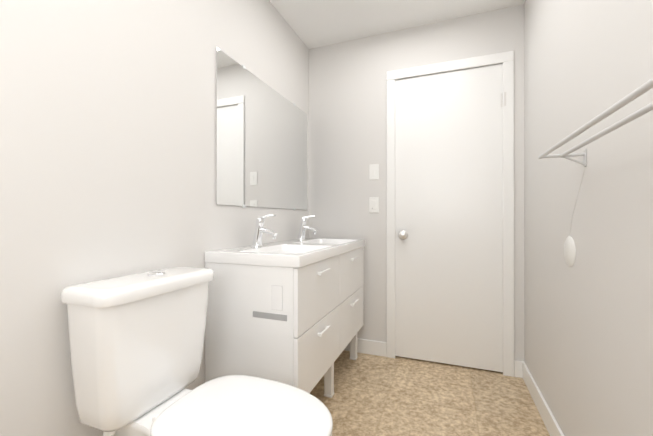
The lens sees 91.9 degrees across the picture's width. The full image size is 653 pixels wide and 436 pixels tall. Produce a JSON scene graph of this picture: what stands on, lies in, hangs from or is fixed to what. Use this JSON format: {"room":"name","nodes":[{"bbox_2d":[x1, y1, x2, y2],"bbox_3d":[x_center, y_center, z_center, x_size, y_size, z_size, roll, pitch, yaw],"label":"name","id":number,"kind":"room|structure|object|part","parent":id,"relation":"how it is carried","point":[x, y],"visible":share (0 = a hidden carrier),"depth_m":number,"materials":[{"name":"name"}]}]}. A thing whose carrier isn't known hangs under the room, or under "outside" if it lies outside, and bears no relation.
{"room":"bathroom","nodes":[
{"label":"bathroom","id":0,"kind":"room"},
{"bbox_2d":[0,0,308,435],"bbox_3d":[-0.768,-0.177,1.059,0.100,2.390,3.440,0,0,21],"label":"wall","id":1,"kind":"structure","parent":0,"point":[107,139],"depth_m":1.03,"materials":[{"name":"paint"}]},
{"bbox_2d":[216,47,306,210],"bbox_3d":[-0.343,-0.445,2.017,0.008,0.780,1.052,0,0,21],"label":"mirror","id":2,"kind":"object","parent":1,"relation":"attached to","point":[261,143],"visible":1,"depth_m":1.83,"materials":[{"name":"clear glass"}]},
{"bbox_2d":[269,0,524,48],"bbox_3d":[-0.018,-1.403,0.775,1.706,0.060,3.440,0,0,21],"label":"ceiling","id":3,"kind":"structure","parent":0,"point":[315,23],"depth_m":2.12,"materials":[{"name":"white paint"}]},
{"bbox_2d":[309,8,506,341],"bbox_3d":[0.533,-0.174,2.350,1.410,2.390,0.100,0,0,21],"label":"wall","id":4,"kind":"structure","parent":0,"point":[347,113],"depth_m":2.39,"materials":[{"name":"paint"}]},
{"bbox_2d":[344,338,386,356],"bbox_3d":[0.162,0.968,2.427,0.599,0.105,0.016,0,0,21],"label":"baseboard","id":5,"kind":"structure","parent":4,"relation":"attached to","point":[379,348],"depth_m":2.36,"materials":[{"name":"white paint"}]},
{"bbox_2d":[369,197,378,212],"bbox_3d":[0.354,-0.097,2.357,0.072,0.116,0.013,0,0,21],"label":"switch plate","id":6,"kind":"object","parent":4,"relation":"attached to","point":[373,204],"visible":1,"depth_m":2.35,"materials":[{"name":"white plastic"}]},
{"bbox_2d":[369,164,378,179],"bbox_3d":[0.354,-0.344,2.358,0.072,0.116,0.012,0,0,21],"label":"switch plate","id":7,"kind":"object","parent":4,"relation":"attached to","point":[373,171],"visible":1,"depth_m":2.36,"materials":[{"name":"white plastic"}]},
{"bbox_2d":[386,51,513,376],"bbox_3d":[0.841,-0.028,2.223,0.816,2.096,0.116,0,0,21],"label":"door frame","id":8,"kind":"structure","parent":4,"relation":"attached to","point":[506,59],"depth_m":2.06,"materials":[{"name":"white paint"}]},
{"bbox_2d":[395,64,506,371],"bbox_3d":[0.828,-0.001,2.167,0.716,2.018,0.105,0,0,21],"label":"door","id":9,"kind":"structure","parent":4,"relation":"in","point":[448,220],"depth_m":2.17,"materials":[{"name":"white paint"}]},
{"bbox_3d":[0.533,0.120,2.260,0.096,0.068,0.070,0,0,21],"label":"knob","id":10,"kind":"part","parent":9,"relation":"part of","materials":[{"name":"silver metal"}]},
{"bbox_3d":[1.151,-0.030,2.052,0.030,1.580,0.018,0,0,21],"label":"door hinge","id":11,"kind":"part","parent":9,"relation":"part of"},
{"bbox_2d":[310,350,549,435],"bbox_3d":[-0.018,1.047,0.770,1.706,0.060,3.440,0,0,21],"label":"floor","id":12,"kind":"structure","parent":0,"point":[374,395],"depth_m":1.76,"materials":[{"name":"tile"}]},
{"bbox_2d":[61,267,332,435],"bbox_3d":[-0.349,0.602,0.952,0.756,0.832,0.458,0,0,21],"label":"toilet","id":13,"kind":"object","parent":12,"relation":"on","point":[136,341],"visible":1,"depth_m":0.92,"materials":[{"name":"white ceramic"}]},
{"bbox_2d":[205,214,364,397],"bbox_3d":[-0.135,0.500,1.876,0.494,1.039,1.102,0,0,21],"label":"bathroom vanity","id":14,"kind":"object","parent":12,"relation":"on","point":[290,312],"visible":0.96,"depth_m":1.41,"materials":[{"name":"white wood"}]},
{"bbox_2d":[252,214,276,246],"bbox_3d":[-0.335,0.067,1.701,0.149,0.174,0.054,0,0,21],"label":"faucet","id":15,"kind":"object","parent":14,"relation":"on","point":[259,230],"depth_m":1.69,"materials":[{"name":"silver metal"}]},
{"bbox_3d":[-0.240,0.354,1.332,0.166,0.145,0.001,0,0,21],"label":"panel","id":16,"kind":"part","parent":14,"relation":"part of","materials":[{"name":"white wood"}]},
{"bbox_2d":[297,215,316,239],"bbox_3d":[-0.135,0.069,2.224,0.149,0.174,0.054,0,0,21],"label":"faucet","id":17,"kind":"object","parent":14,"relation":"on","point":[301,236],"depth_m":2.22,"materials":[{"name":"silver metal"}]},
{"bbox_3d":[0.078,0.493,1.794,0.040,0.571,1.088,0,0,21],"label":"drawer","id":18,"kind":"part","parent":14,"relation":"part of","materials":[{"name":"white wood"}]},
{"bbox_2d":[564,169,584,265],"bbox_3d":[0.957,0.009,1.223,0.006,0.368,0.213,0,0,21],"label":"handle","id":19,"kind":"object","parent":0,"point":[569,251],"visible":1,"depth_m":1.25,"materials":[{"name":"white plastic"}]},
{"bbox_3d":[0.947,-0.053,1.194,0.002,0.245,0.150,0,0,21],"label":"cord","id":20,"kind":"part","parent":19,"relation":"part of","materials":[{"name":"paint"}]},
{"bbox_2d":[524,0,652,435],"bbox_3d":[0.732,-0.178,0.486,0.100,2.390,3.440,0,0,21],"label":"wall","id":21,"kind":"structure","parent":0,"point":[588,337],"depth_m":1.09,"materials":[{"name":"paint"}]},
{"bbox_2d":[516,360,563,435],"bbox_3d":[0.669,0.964,0.508,0.036,0.105,3.240,0,0,21],"label":"baseboard","id":22,"kind":"structure","parent":21,"relation":"attached to","point":[522,371],"depth_m":1.65,"materials":[{"name":"white paint"}]},
{"bbox_2d":[538,78,652,166],"bbox_3d":[0.699,-0.214,0.747,0.148,0.063,0.878,0,0,21],"label":"towel rail","id":23,"kind":"object","parent":21,"relation":"attached to","point":[631,97],"visible":1,"depth_m":0.77,"materials":[{"name":"grey metal"}]}
]}

